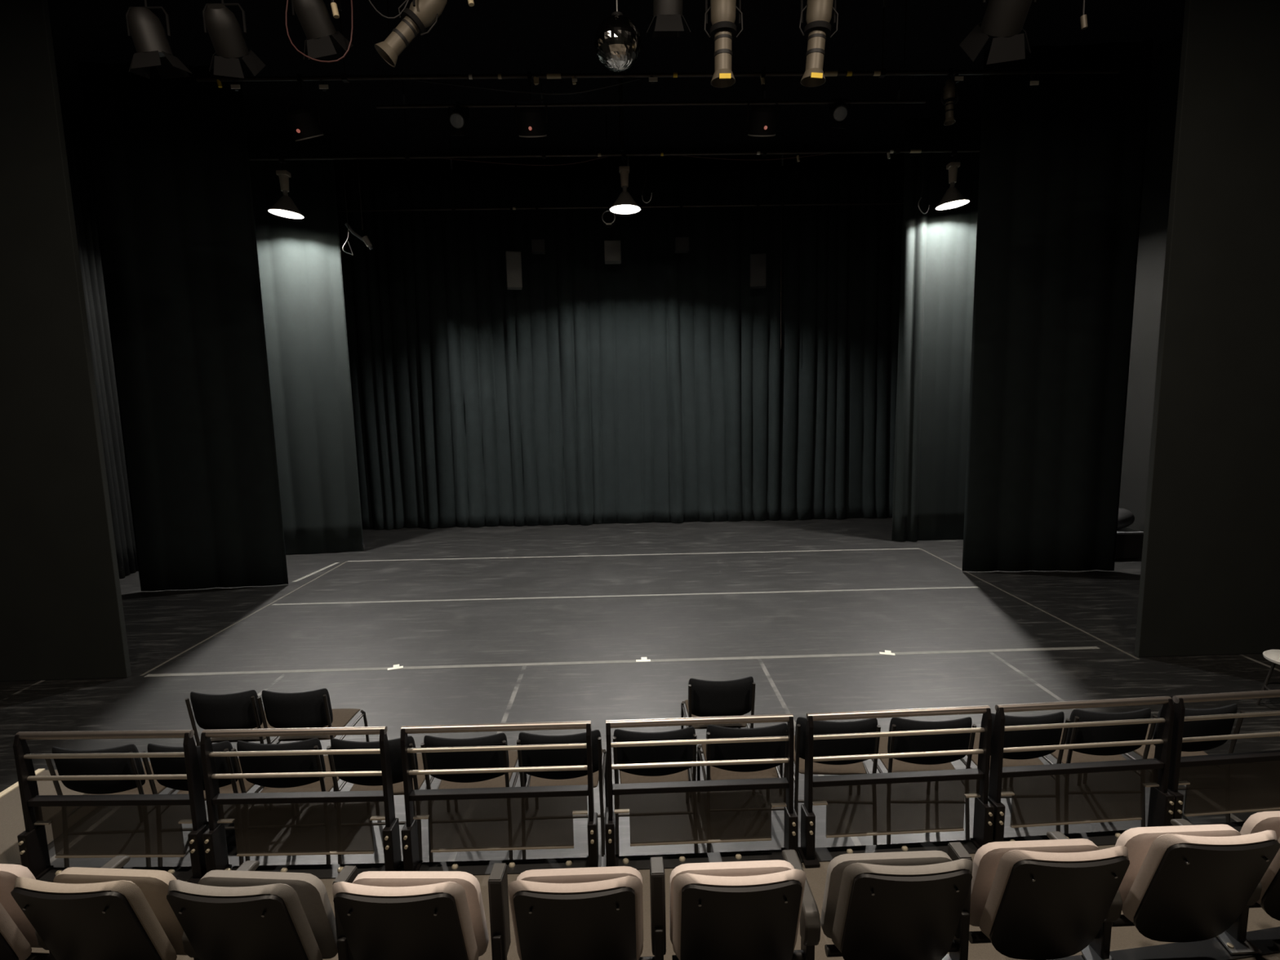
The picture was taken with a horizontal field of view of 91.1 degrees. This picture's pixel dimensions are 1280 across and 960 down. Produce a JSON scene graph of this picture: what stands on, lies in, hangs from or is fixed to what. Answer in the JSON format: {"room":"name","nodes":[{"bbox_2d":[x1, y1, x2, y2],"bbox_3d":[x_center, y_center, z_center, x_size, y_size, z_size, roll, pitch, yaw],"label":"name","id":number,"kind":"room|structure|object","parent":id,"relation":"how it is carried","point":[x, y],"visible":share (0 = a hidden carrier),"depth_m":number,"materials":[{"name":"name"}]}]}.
{"room":"auditorium","nodes":[
{"label":"auditorium","id":0,"kind":"room"},
{"bbox_2d":[0,0,131,681],"bbox_3d":[-7.024,-1.929,5.862,3.500,8.000,0.060,-1,7,-1],"label":"wall","id":1,"kind":"structure","parent":0,"point":[62,615],"depth_m":6.03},
{"bbox_2d":[55,64,84,119],"bbox_3d":[-8.852,-1.737,4.598,0.200,8.000,20.400,-1,7,-1],"label":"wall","id":2,"kind":"structure","parent":0,"point":[68,85],"depth_m":9.89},
{"bbox_2d":[47,0,1185,169],"bbox_3d":[-0.240,-5.962,4.309,17.400,0.100,20.400,-1,7,-1],"label":"ceiling","id":3,"kind":"structure","parent":0,"point":[488,37],"depth_m":10.01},
{"bbox_2d":[248,65,980,160],"bbox_3d":[-0.274,-5.939,10.155,13.400,1.358,0.075,-1,7,-1],"label":"pipe","id":4,"kind":"object","parent":3,"relation":"hanging from","point":[544,155],"visible":0.85,"depth_m":10.20,"materials":[{"name":"metal"}]},
{"bbox_2d":[267,155,303,218],"bbox_3d":[-5.761,-4.750,10.157,0.509,0.913,0.512,-1,7,-1],"label":"work light","id":5,"kind":"object","parent":4,"relation":"attached to","point":[285,206],"visible":1,"depth_m":10.11,"materials":[{"name":"paint"}]},
{"bbox_2d":[609,151,640,213],"bbox_3d":[-0.252,-4.892,10.283,0.512,0.888,0.512,-1,7,-1],"label":"work light","id":6,"kind":"object","parent":4,"relation":"attached to","point":[624,203],"visible":1,"depth_m":10.23,"materials":[{"name":"paint"}]},
{"bbox_2d":[935,147,969,209],"bbox_3d":[5.197,-5.008,10.410,0.509,0.913,0.512,-1,7,-1],"label":"work light","id":7,"kind":"object","parent":4,"relation":"attached to","point":[953,197],"visible":1,"depth_m":10.36,"materials":[{"name":"paint"}]},
{"bbox_2d":[337,130,902,212],"bbox_3d":[-0.335,-6.179,12.543,13.400,1.458,0.075,-1,7,-1],"label":"pipe","id":8,"kind":"object","parent":3,"relation":"hanging from","point":[782,204],"visible":0.71,"depth_m":12.59,"materials":[{"name":"metal"}]},
{"bbox_2d":[505,205,522,289],"bbox_3d":[-2.563,-4.684,12.662,0.300,1.598,0.279,-3,7,-13],"label":"loudspeaker","id":9,"kind":"object","parent":8,"relation":"hanging from","point":[513,260],"visible":1,"depth_m":12.59,"materials":[{"name":"black paint"}]},
{"bbox_2d":[506,252,521,285],"bbox_3d":[-2.523,-4.223,12.587,0.258,0.644,0.012,-3,7,-13],"label":"grille","id":10,"kind":"object","parent":9,"relation":"attached to","point":[513,259],"depth_m":12.58,"materials":[{"name":"grey metal"}]},
{"bbox_2d":[604,204,621,264],"bbox_3d":[-0.560,-4.969,12.679,0.330,1.118,0.306,-1,7,-1],"label":"loudspeaker","id":11,"kind":"object","parent":8,"relation":"hanging from","point":[612,250],"visible":0.84,"depth_m":12.58,"materials":[{"name":"black paint"}]},
{"bbox_2d":[604,240,619,260],"bbox_3d":[-0.548,-4.595,12.577,0.284,0.368,0.012,-1,7,-1],"label":"grille","id":12,"kind":"object","parent":11,"relation":"attached to","point":[611,247],"depth_m":12.57,"materials":[{"name":"grey metal"}]},
{"bbox_2d":[750,202,766,288],"bbox_3d":[2.404,-4.771,12.780,0.320,1.658,0.297,0,7,10],"label":"loudspeaker","id":13,"kind":"object","parent":8,"relation":"hanging from","point":[757,261],"visible":1,"depth_m":12.70,"materials":[{"name":"black paint"}]},
{"bbox_2d":[751,254,764,285],"bbox_3d":[2.389,-4.248,12.702,0.275,0.589,0.012,0,7,10],"label":"grille","id":14,"kind":"object","parent":13,"relation":"attached to","point":[757,261],"depth_m":12.70,"materials":[{"name":"grey metal"}]},
{"bbox_2d":[376,0,926,108],"bbox_3d":[0.172,-5.725,8.379,7.400,1.372,0.044,-1,7,-1],"label":"pipe","id":15,"kind":"object","parent":3,"relation":"hanging from","point":[871,101],"visible":0.9,"depth_m":8.44,"materials":[{"name":"metal"}]},
{"bbox_2d":[447,102,469,135],"bbox_3d":[-2.430,-4.817,8.451,0.285,0.470,0.434,-1,7,-1],"label":"spotlight","id":16,"kind":"object","parent":15,"relation":"attached to","point":[459,117],"visible":0.98,"depth_m":8.34,"materials":[{"name":"black paint"}]},
{"bbox_2d":[828,97,849,128],"bbox_3d":[2.706,-4.971,8.565,0.287,0.480,0.432,-1,7,-1],"label":"spotlight","id":17,"kind":"object","parent":15,"relation":"attached to","point":[839,111],"visible":0.98,"depth_m":8.45,"materials":[{"name":"black paint"}]},
{"bbox_2d":[195,0,1119,83],"bbox_3d":[0.295,-5.592,7.541,11.200,1.438,0.075,-1,7,-1],"label":"pipe","id":18,"kind":"object","parent":3,"relation":"hanging from","point":[882,72],"visible":0.98,"depth_m":7.60,"materials":[{"name":"metal"}]},
{"bbox_2d":[285,73,324,141],"bbox_3d":[-4.062,-4.468,7.576,0.348,0.773,0.412,3,8,30],"label":"light","id":19,"kind":"object","parent":18,"relation":"attached to","point":[303,123],"visible":1,"depth_m":7.49,"materials":[{"name":"black paint"}]},
{"bbox_2d":[515,71,547,137],"bbox_3d":[-1.324,-4.533,7.637,0.389,0.770,0.412,-1,7,-1],"label":"light","id":20,"kind":"object","parent":18,"relation":"attached to","point":[531,122],"visible":1,"depth_m":7.55,"materials":[{"name":"black paint"}]},
{"bbox_2d":[746,69,778,136],"bbox_3d":[1.505,-4.590,7.704,0.389,0.790,0.412,-1,7,-1],"label":"light","id":21,"kind":"object","parent":18,"relation":"attached to","point":[762,120],"visible":1,"depth_m":7.62,"materials":[{"name":"black paint"}]},
{"bbox_2d":[941,67,958,125],"bbox_3d":[3.816,-4.723,7.729,0.176,0.629,0.151,4,9,37],"label":"spotlight","id":22,"kind":"object","parent":18,"relation":"attached to","point":[948,90],"visible":1,"depth_m":7.71,"materials":[{"name":"black paint"}]},
{"bbox_3d":[-0.233,-5.309,4.690,9.600,1.287,0.075,-1,7,-1],"label":"pipe","id":23,"kind":"object","parent":3,"relation":"hanging from","visible":0},
{"bbox_2d":[125,0,191,79],"bbox_3d":[-3.766,-3.901,4.821,0.357,1.544,0.354,-1,7,-1],"label":"spotlight","id":24,"kind":"object","parent":23,"relation":"attached to","point":[148,33],"visible":1,"depth_m":4.77,"materials":[{"name":"black paint"}]},
{"bbox_2d":[202,0,265,78],"bbox_3d":[-3.227,-3.917,4.849,0.361,1.540,0.459,-1,7,-1],"label":"spotlight","id":25,"kind":"object","parent":23,"relation":"attached to","point":[224,31],"visible":1,"depth_m":4.83,"materials":[{"name":"black paint"}]},
{"bbox_2d":[291,0,353,59],"bbox_3d":[-2.501,-3.990,4.860,0.373,1.428,0.439,-1,7,-1],"label":"spotlight","id":26,"kind":"object","parent":23,"relation":"attached to","point":[313,16],"visible":1,"depth_m":4.84,"materials":[{"name":"black paint"}]},
{"bbox_2d":[373,0,447,66],"bbox_3d":[-1.776,-3.962,4.808,0.558,1.500,0.278,-1,7,-1],"label":"spotlight","id":27,"kind":"object","parent":23,"relation":"attached to","point":[421,14],"visible":1,"depth_m":4.81,"materials":[{"name":"black paint"}]},
{"bbox_2d":[594,0,641,71],"bbox_3d":[-0.186,-3.986,4.853,0.371,1.516,0.371,-1,7,-1],"label":"ball","id":28,"kind":"object","parent":23,"relation":"hanging from","point":[617,38],"visible":1,"depth_m":4.80,"materials":[{"name":"silver mirror"}]},
{"bbox_2d":[645,0,690,37],"bbox_3d":[0.210,-4.123,4.902,0.347,1.286,0.388,-1,7,-1],"label":"spotlight","id":29,"kind":"object","parent":23,"relation":"attached to","point":[668,14],"visible":1,"depth_m":4.86,"materials":[{"name":"black paint"}]},
{"bbox_2d":[704,0,742,88],"bbox_3d":[0.651,-3.951,4.869,0.239,1.637,0.227,4,9,39],"label":"spotlight","id":30,"kind":"object","parent":23,"relation":"attached to","point":[723,28],"visible":1,"depth_m":4.89,"materials":[{"name":"black paint"}]},
{"bbox_2d":[799,0,838,87],"bbox_3d":[1.393,-3.968,4.890,0.270,1.640,0.214,4,9,36],"label":"spotlight","id":31,"kind":"object","parent":23,"relation":"attached to","point":[819,12],"visible":1,"depth_m":4.91,"materials":[{"name":"black paint"}]},
{"bbox_2d":[959,0,1036,64],"bbox_3d":[2.941,-4.105,5.009,0.488,1.461,0.632,-1,7,-1],"label":"spotlight","id":32,"kind":"object","parent":23,"relation":"attached to","point":[1005,20],"visible":1,"depth_m":5.04,"materials":[{"name":"black paint"}]},
{"bbox_2d":[333,162,904,180],"bbox_3d":[-0.416,-3.159,14.822,17.400,8.000,0.200,-1,7,-1],"label":"wall","id":33,"kind":"structure","parent":0,"point":[369,174],"depth_m":14.23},
{"bbox_2d":[0,517,1279,867],"bbox_3d":[-0.099,1.957,6.281,17.400,0.100,18.400,-1,7,-1],"label":"floor","id":34,"kind":"structure","parent":0,"point":[161,625],"depth_m":6.83,"materials":[{"name":"black wood"}]},
{"bbox_2d":[0,768,95,865],"bbox_3d":[-3.963,2.196,3.872,0.568,0.168,1.200,-1,7,-1],"label":"step","id":35,"kind":"structure","parent":34,"relation":"on","point":[11,817],"depth_m":3.96,"materials":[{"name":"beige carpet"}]},
{"bbox_2d":[60,105,138,578],"bbox_3d":[-8.576,-2.054,10.411,0.200,7.188,4.001,-1,7,-1],"label":"curtain","id":36,"kind":"object","parent":34,"relation":"on","point":[74,128],"visible":0.11,"depth_m":9.96,"materials":[{"name":"black fabric"}]},
{"bbox_2d":[44,743,176,866],"bbox_3d":[-3.030,1.853,3.782,0.486,0.834,0.596,-1,7,-1],"label":"chair","id":37,"kind":"object","parent":34,"relation":"on","point":[119,766],"visible":0.65,"depth_m":3.50,"materials":[{"name":"grey fabric"}]},
{"bbox_2d":[77,62,288,591],"bbox_3d":[-6.508,-2.033,9.054,2.106,7.388,0.078,-2,7,-6],"label":"curtain","id":38,"kind":"object","parent":34,"relation":"on","point":[169,158],"visible":0.98,"depth_m":9.03,"materials":[{"name":"black fabric"}]},
{"bbox_2d":[141,741,295,866],"bbox_3d":[-2.510,1.841,3.794,0.486,0.834,0.596,-1,7,-1],"label":"chair","id":39,"kind":"object","parent":34,"relation":"on","point":[224,765],"visible":0.44,"depth_m":3.51,"materials":[{"name":"black plastic"}]},
{"bbox_2d":[185,689,278,788],"bbox_3d":[-2.742,1.768,4.429,0.456,0.834,0.596,-1,7,-1],"label":"chair","id":40,"kind":"object","parent":34,"relation":"on","point":[240,710],"visible":0.66,"depth_m":4.13,"materials":[{"name":"grey fabric"}]},
{"bbox_2d":[231,737,346,864],"bbox_3d":[-2.021,1.829,3.805,0.486,0.834,0.596,-1,7,-1],"label":"chair","id":41,"kind":"object","parent":34,"relation":"on","point":[286,763],"visible":0.72,"depth_m":3.52,"materials":[{"name":"black plastic"}]},
{"bbox_2d":[246,130,364,555],"bbox_3d":[-6.269,-2.300,11.204,2.046,7.388,0.058,-2,7,-8],"label":"curtain","id":42,"kind":"object","parent":34,"relation":"on","point":[300,260],"visible":0.63,"depth_m":11.24,"materials":[{"name":"black fabric"}]},
{"bbox_2d":[257,688,368,808],"bbox_3d":[-2.272,1.758,4.430,0.456,0.834,0.596,-1,7,-1],"label":"chair","id":43,"kind":"object","parent":34,"relation":"on","point":[313,708],"visible":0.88,"depth_m":4.14,"materials":[{"name":"grey fabric"}]},
{"bbox_2d":[326,735,450,864],"bbox_3d":[-1.496,1.818,3.807,0.486,0.834,0.596,-1,7,-1],"label":"chair","id":44,"kind":"object","parent":34,"relation":"on","point":[371,762],"visible":0.62,"depth_m":3.52,"materials":[{"name":"grey fabric"}]},
{"bbox_2d":[420,733,528,862],"bbox_3d":[-0.981,1.806,3.819,0.486,0.834,0.596,-1,7,-1],"label":"chair","id":45,"kind":"object","parent":34,"relation":"on","point":[498,758],"visible":0.72,"depth_m":3.53,"materials":[{"name":"grey fabric"}]},
{"bbox_2d":[516,729,608,859],"bbox_3d":[-0.451,1.793,3.831,0.486,0.834,0.596,-1,7,-1],"label":"chair","id":46,"kind":"object","parent":34,"relation":"on","point":[557,757],"visible":0.77,"depth_m":3.55,"materials":[{"name":"grey fabric"}]},
{"bbox_2d":[334,168,904,529],"bbox_3d":[-0.378,-2.707,13.538,13.602,7.389,0.288,-1,7,-1],"label":"curtain","id":47,"kind":"object","parent":34,"relation":"on","point":[656,384],"visible":0.9,"depth_m":13.53,"materials":[{"name":"black fabric"}]},
{"bbox_2d":[144,646,1100,676],"bbox_3d":[-0.106,1.878,6.503,9.860,0.001,0.068,-1,7,-1],"label":"tape","id":48,"kind":"object","parent":34,"relation":"on","point":[1077,647],"visible":1,"depth_m":6.50,"materials":[{"name":"white plastic"}]},
{"bbox_2d":[272,586,978,604],"bbox_3d":[-0.168,1.609,8.726,9.810,0.001,0.058,-1,7,-1],"label":"tape","id":49,"kind":"object","parent":34,"relation":"on","point":[975,586],"visible":1,"depth_m":8.72,"materials":[{"name":"white plastic"}]},
{"bbox_2d":[346,547,919,561],"bbox_3d":[-0.099,1.321,11.076,10.112,0.001,0.054,-1,7,0],"label":"tape","id":50,"kind":"object","parent":34,"relation":"on","point":[918,548],"visible":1,"depth_m":11.07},
{"bbox_2d":[613,726,697,856],"bbox_3d":[0.083,1.780,3.844,0.486,0.834,0.596,-1,7,-1],"label":"chair","id":51,"kind":"object","parent":34,"relation":"on","point":[680,753],"visible":0.72,"depth_m":3.56,"materials":[{"name":"grey fabric"}]},
{"bbox_2d":[680,676,755,797],"bbox_3d":[0.542,1.694,4.475,0.456,0.834,0.596,-1,7,-1],"label":"chair","id":52,"kind":"object","parent":34,"relation":"on","point":[736,697],"visible":0.78,"depth_m":4.18,"materials":[{"name":"grey fabric"}]},
{"bbox_2d":[697,723,786,853],"bbox_3d":[0.617,1.767,3.866,0.486,0.834,0.596,-1,7,0],"label":"chair","id":53,"kind":"object","parent":34,"relation":"on","point":[770,749],"visible":0.72,"depth_m":3.58,"materials":[{"name":"black plastic"}]},
{"bbox_2d":[779,716,880,847],"bbox_3d":[1.161,1.749,3.917,0.486,0.834,0.596,-1,7,4],"label":"chair","id":54,"kind":"object","parent":34,"relation":"on","point":[867,745],"visible":0.73,"depth_m":3.63,"materials":[{"name":"grey fabric"}]},
{"bbox_2d":[871,716,976,844],"bbox_3d":[1.690,1.740,3.900,0.486,0.834,0.596,-1,7,2],"label":"chair","id":55,"kind":"object","parent":34,"relation":"on","point":[957,741],"visible":0.7,"depth_m":3.62,"materials":[{"name":"grey fabric"}]},
{"bbox_2d":[891,117,981,541],"bbox_3d":[5.619,-2.550,11.233,1.989,7.388,0.140,-1,7,-1],"label":"curtain","id":56,"kind":"object","parent":34,"relation":"on","point":[937,270],"visible":0.62,"depth_m":11.25,"materials":[{"name":"black fabric"}]},
{"bbox_2d":[934,711,1070,831],"bbox_3d":[2.237,1.725,3.933,0.486,0.834,0.596,-1,7,0],"label":"chair","id":57,"kind":"object","parent":34,"relation":"on","point":[1038,737],"visible":0.49,"depth_m":3.64,"materials":[{"name":"black plastic"}]},
{"bbox_2d":[962,40,1153,571],"bbox_3d":[5.938,-2.291,9.055,2.208,7.388,0.073,-1,7,3],"label":"curtain","id":58,"kind":"object","parent":34,"relation":"on","point":[1062,157],"visible":0.94,"depth_m":9.02,"materials":[{"name":"black fabric"}]},
{"bbox_2d":[1042,707,1157,834],"bbox_3d":[2.757,1.711,3.955,0.486,0.834,0.596,-1,7,0],"label":"chair","id":59,"kind":"object","parent":34,"relation":"on","point":[1084,735],"visible":0.66,"depth_m":3.67,"materials":[{"name":"black plastic"}]},
{"bbox_2d":[1115,527,1143,559],"bbox_3d":[7.541,1.033,10.297,1.020,0.448,0.570,-1,7,-1],"label":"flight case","id":60,"kind":"object","parent":34,"relation":"on","point":[1129,543],"visible":0.16,"depth_m":10.03,"materials":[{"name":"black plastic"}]},
{"bbox_2d":[1083,703,1244,822],"bbox_3d":[3.280,1.698,3.977,0.486,0.834,0.596,-1,7,-1],"label":"chair","id":61,"kind":"object","parent":34,"relation":"on","point":[1214,726],"visible":0.29,"depth_m":3.69,"materials":[{"name":"grey fabric"}]},
{"bbox_2d":[1255,649,1279,705],"bbox_3d":[5.383,1.690,5.181,0.380,0.474,0.380,-1,7,-1],"label":"round stool","id":62,"kind":"object","parent":34,"relation":"on","point":[1273,655],"visible":0.88,"depth_m":5.26,"materials":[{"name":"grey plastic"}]},
{"bbox_2d":[31,844,1279,959],"bbox_3d":[0.251,2.459,0.327,8.800,0.330,6.244,-1,7,-1],"label":"floor","id":63,"kind":"structure","parent":0,"point":[1122,937],"depth_m":2.75,"materials":[{"name":"beige carpet"}]},
{"bbox_2d":[38,821,1245,882],"bbox_3d":[0.687,1.950,3.274,7.672,0.089,0.212,-1,7,-2],"label":"platform","id":64,"kind":"object","parent":63,"relation":"attached to","point":[1104,837],"visible":0.52,"depth_m":3.21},
{"bbox_2d":[13,729,208,884],"bbox_3d":[-2.641,1.623,3.123,0.933,0.760,0.135,-1,7,1],"label":"guard rail","id":65,"kind":"object","parent":64,"relation":"on","point":[38,811],"visible":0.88,"depth_m":3.14,"materials":[{"name":"black metal"}]},
{"bbox_2d":[200,726,403,872],"bbox_3d":[-1.696,1.604,3.113,0.963,0.760,0.135,-1,7,0],"label":"guard rail","id":66,"kind":"object","parent":64,"relation":"on","point":[379,805],"visible":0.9,"depth_m":3.14,"materials":[{"name":"black metal"}]},
{"bbox_2d":[400,720,601,871],"bbox_3d":[-0.700,1.583,3.118,0.993,0.760,0.135,-1,7,-1],"label":"guard rail","id":67,"kind":"object","parent":64,"relation":"on","point":[420,804],"visible":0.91,"depth_m":3.14,"materials":[{"name":"black metal"}]},
{"bbox_2d":[603,713,802,866],"bbox_3d":[0.305,1.560,3.138,0.993,0.760,0.135,-1,7,-2],"label":"guard rail","id":68,"kind":"object","parent":64,"relation":"on","point":[778,792],"visible":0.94,"depth_m":3.16,"materials":[{"name":"black metal"}]},
{"bbox_2d":[797,705,994,867],"bbox_3d":[1.309,1.534,3.175,0.993,0.760,0.135,-2,7,-3],"label":"guard rail","id":69,"kind":"object","parent":64,"relation":"on","point":[972,783],"visible":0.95,"depth_m":3.19,"materials":[{"name":"black metal"}]},
{"bbox_2d":[987,696,1174,842],"bbox_3d":[2.279,1.508,3.225,0.983,0.760,0.135,-2,7,-3],"label":"guard rail","id":70,"kind":"object","parent":64,"relation":"on","point":[1153,773],"visible":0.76,"depth_m":3.25,"materials":[{"name":"metal"}]},
{"bbox_2d":[1167,689,1279,826],"bbox_3d":[3.232,1.480,3.290,0.983,0.760,0.135,-2,7,-4],"label":"guard rail","id":71,"kind":"object","parent":64,"relation":"on","point":[1230,802],"visible":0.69,"depth_m":3.30,"materials":[{"name":"metal"}]},
{"bbox_2d":[1119,32,1182,531],"bbox_3d":[8.439,-2.145,4.997,0.200,8.000,20.400,-1,7,-1],"label":"wall","id":72,"kind":"structure","parent":0,"point":[1166,60],"depth_m":10.10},
{"bbox_2d":[1133,0,1279,657],"bbox_3d":[6.635,-2.221,5.928,3.360,8.000,0.060,-1,7,-1],"label":"wall","id":73,"kind":"structure","parent":0,"point":[1210,580],"depth_m":6.00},
{"bbox_2d":[1237,952,1279,959],"bbox_3d":[0.253,2.196,-0.037,8.800,0.280,5.584,-1,7,-1],"label":"floor","id":74,"kind":"structure","parent":0,"point":[1274,956],"depth_m":2.27,"materials":[{"name":"beige carpet"}]},
{"bbox_2d":[1049,926,1279,959],"bbox_3d":[0.187,1.790,2.413,8.700,0.076,0.608,-1,7,-1],"label":"platform","id":75,"kind":"object","parent":74,"relation":"on","point":[1267,940],"visible":0.89,"depth_m":2.30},
{"bbox_2d":[0,855,130,959],"bbox_3d":[-2.300,1.534,2.273,0.512,0.568,0.503,-1,7,4],"label":"seat","id":76,"kind":"object","parent":75,"relation":"on","point":[18,936],"visible":0.53,"depth_m":2.18,"materials":[{"name":"black plastic"}]},
{"bbox_2d":[0,902,31,959],"bbox_3d":[-2.352,1.499,2.125,0.425,0.461,0.182,-1,7,4],"label":"cushion","id":77,"kind":"object","parent":76,"relation":"on","point":[14,945],"depth_m":2.16,"materials":[{"name":"beige fabric"}]},
{"bbox_2d":[0,863,41,947],"bbox_3d":[-2.341,1.533,2.266,0.430,0.392,0.148,-1,7,4],"label":"cushion","id":78,"kind":"object","parent":76,"relation":"on","point":[9,873],"depth_m":2.19,"materials":[{"name":"beige fabric"}]},
{"bbox_2d":[10,860,259,959],"bbox_3d":[-1.758,1.528,2.230,0.512,0.568,0.503,-1,7,4],"label":"seat","id":79,"kind":"object","parent":75,"relation":"on","point":[86,913],"visible":0.89,"depth_m":2.04,"materials":[{"name":"black plastic"}]},
{"bbox_2d":[13,876,177,959],"bbox_3d":[-1.811,1.493,2.082,0.425,0.461,0.182,-1,7,4],"label":"cushion","id":80,"kind":"object","parent":79,"relation":"on","point":[76,917],"depth_m":2.03,"materials":[{"name":"beige fabric"}]},
{"bbox_2d":[53,866,186,955],"bbox_3d":[-1.800,1.527,2.223,0.430,0.392,0.148,-1,7,4],"label":"cushion","id":81,"kind":"object","parent":79,"relation":"on","point":[153,884],"depth_m":2.14,"materials":[{"name":"black plastic"}]},
{"bbox_2d":[166,865,358,959],"bbox_3d":[-1.249,1.532,2.110,0.512,0.568,0.316,-1,7,4],"label":"seat","id":82,"kind":"object","parent":75,"relation":"on","point":[228,914],"visible":0.96,"depth_m":2.02,"materials":[{"name":"black plastic"}]},
{"bbox_2d":[167,880,322,959],"bbox_3d":[-1.295,1.486,2.055,0.425,0.461,0.182,-1,7,4],"label":"cushion","id":83,"kind":"object","parent":82,"relation":"on","point":[220,919],"depth_m":1.99,"materials":[{"name":"grey fabric"}]},
{"bbox_2d":[197,870,337,959],"bbox_3d":[-1.284,1.520,2.196,0.430,0.392,0.148,-1,7,4],"label":"cushion","id":84,"kind":"object","parent":82,"relation":"on","point":[312,893],"depth_m":2.12,"materials":[{"name":"black plastic"}]},
{"bbox_2d":[332,862,511,959],"bbox_3d":[-0.718,1.522,2.097,0.512,0.568,0.316,-1,7,2],"label":"seat","id":85,"kind":"object","parent":75,"relation":"on","point":[383,915],"visible":1,"depth_m":2.00,"materials":[{"name":"black plastic"}]},
{"bbox_2d":[332,881,478,959],"bbox_3d":[-0.761,1.476,2.040,0.425,0.461,0.182,-1,7,2],"label":"cushion","id":86,"kind":"object","parent":85,"relation":"on","point":[379,920],"depth_m":1.97,"materials":[{"name":"beige fabric"}]},
{"bbox_2d":[352,871,488,956],"bbox_3d":[-0.757,1.510,2.182,0.430,0.392,0.148,-1,7,2],"label":"cushion","id":87,"kind":"object","parent":85,"relation":"on","point":[470,883],"depth_m":2.10,"materials":[{"name":"beige fabric"}]},
{"bbox_2d":[507,857,666,959],"bbox_3d":[-0.162,1.510,2.099,0.512,0.568,0.316,-1,7,-1],"label":"seat","id":88,"kind":"object","parent":75,"relation":"on","point":[593,913],"visible":1,"depth_m":2.00,"materials":[{"name":"plastic"}]},
{"bbox_2d":[507,875,643,959],"bbox_3d":[-0.203,1.465,2.040,0.425,0.461,0.182,-1,7,-1],"label":"cushion","id":89,"kind":"object","parent":88,"relation":"on","point":[554,917],"depth_m":1.98,"materials":[{"name":"black plastic"}]},
{"bbox_2d":[516,866,643,927],"bbox_3d":[-0.205,1.499,2.182,0.430,0.392,0.148,-1,7,-1],"label":"cushion","id":90,"kind":"object","parent":88,"relation":"on","point":[571,875],"depth_m":2.09,"materials":[{"name":"beige fabric"}]},
{"bbox_2d":[669,849,821,959],"bbox_3d":[0.360,1.486,2.206,0.512,0.568,0.503,-1,7,-1],"label":"seat","id":91,"kind":"object","parent":75,"relation":"on","point":[734,910],"visible":1,"depth_m":2.02,"materials":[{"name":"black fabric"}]},
{"bbox_2d":[669,859,794,944],"bbox_3d":[0.320,1.486,2.196,0.430,0.392,0.148,-1,7,-1],"label":"cushion","id":92,"kind":"object","parent":91,"relation":"on","point":[734,868],"depth_m":2.11,"materials":[{"name":"black plastic"}]},
{"bbox_2d":[820,841,973,959],"bbox_3d":[0.912,1.483,2.143,0.512,0.568,0.316,-1,7,-1],"label":"seat","id":93,"kind":"object","parent":75,"relation":"on","point":[900,905],"visible":1,"depth_m":2.06,"materials":[{"name":"black plastic"}]},
{"bbox_2d":[820,850,952,938],"bbox_3d":[0.869,1.472,2.225,0.430,0.392,0.148,-1,7,-1],"label":"cushion","id":94,"kind":"object","parent":93,"relation":"on","point":[836,867],"depth_m":2.15,"materials":[{"name":"grey fabric"}]},
{"bbox_2d":[968,831,1129,959],"bbox_3d":[1.444,1.455,2.279,0.512,0.568,0.503,-1,7,-1],"label":"seat","id":95,"kind":"object","parent":75,"relation":"on","point":[1059,896],"visible":1,"depth_m":2.12,"materials":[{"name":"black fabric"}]},
{"bbox_2d":[969,838,1099,926],"bbox_3d":[1.403,1.455,2.268,0.430,0.392,0.148,-1,7,-1],"label":"cushion","id":96,"kind":"object","parent":95,"relation":"on","point":[987,858],"depth_m":2.19,"materials":[{"name":"beige fabric"}]},
{"bbox_2d":[979,845,1128,939],"bbox_3d":[1.405,1.421,2.126,0.425,0.461,0.182,-1,7,-1],"label":"cushion","id":97,"kind":"object","parent":95,"relation":"on","point":[1034,892],"depth_m":2.08,"materials":[{"name":"beige fabric"}]},
{"bbox_2d":[1111,818,1279,954],"bbox_3d":[1.992,1.437,2.338,0.512,0.568,0.503,-1,7,-1],"label":"seat","id":98,"kind":"object","parent":75,"relation":"on","point":[1183,882],"visible":0.94,"depth_m":2.18,"materials":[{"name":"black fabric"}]},
{"bbox_2d":[1115,824,1240,909],"bbox_3d":[1.951,1.437,2.327,0.430,0.392,0.148,-1,7,-1],"label":"cushion","id":99,"kind":"object","parent":98,"relation":"on","point":[1138,841],"depth_m":2.25,"materials":[{"name":"beige fabric"}]},
{"bbox_2d":[1121,830,1278,922],"bbox_3d":[1.954,1.402,2.185,0.425,0.461,0.182,-1,7,-1],"label":"cushion","id":100,"kind":"object","parent":98,"relation":"on","point":[1178,876],"depth_m":2.14,"materials":[{"name":"beige fabric"}]},
{"bbox_2d":[1240,810,1279,920],"bbox_3d":[2.520,1.417,2.409,0.512,0.568,0.503,-1,7,-1],"label":"seat","id":101,"kind":"object","parent":75,"relation":"on","point":[1269,899],"visible":0.44,"depth_m":2.31,"materials":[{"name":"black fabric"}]},
{"bbox_2d":[1240,810,1279,839],"bbox_3d":[2.479,1.417,2.398,0.430,0.392,0.148,-1,7,-1],"label":"cushion","id":102,"kind":"object","parent":101,"relation":"on","point":[1257,822],"depth_m":2.31,"materials":[{"name":"beige fabric"}]},
{"bbox_2d":[1257,836,1279,903],"bbox_3d":[2.482,1.383,2.256,0.425,0.461,0.182,-1,7,-1],"label":"cushion","id":103,"kind":"object","parent":101,"relation":"on","point":[1270,881],"depth_m":2.28,"materials":[{"name":"beige fabric"}]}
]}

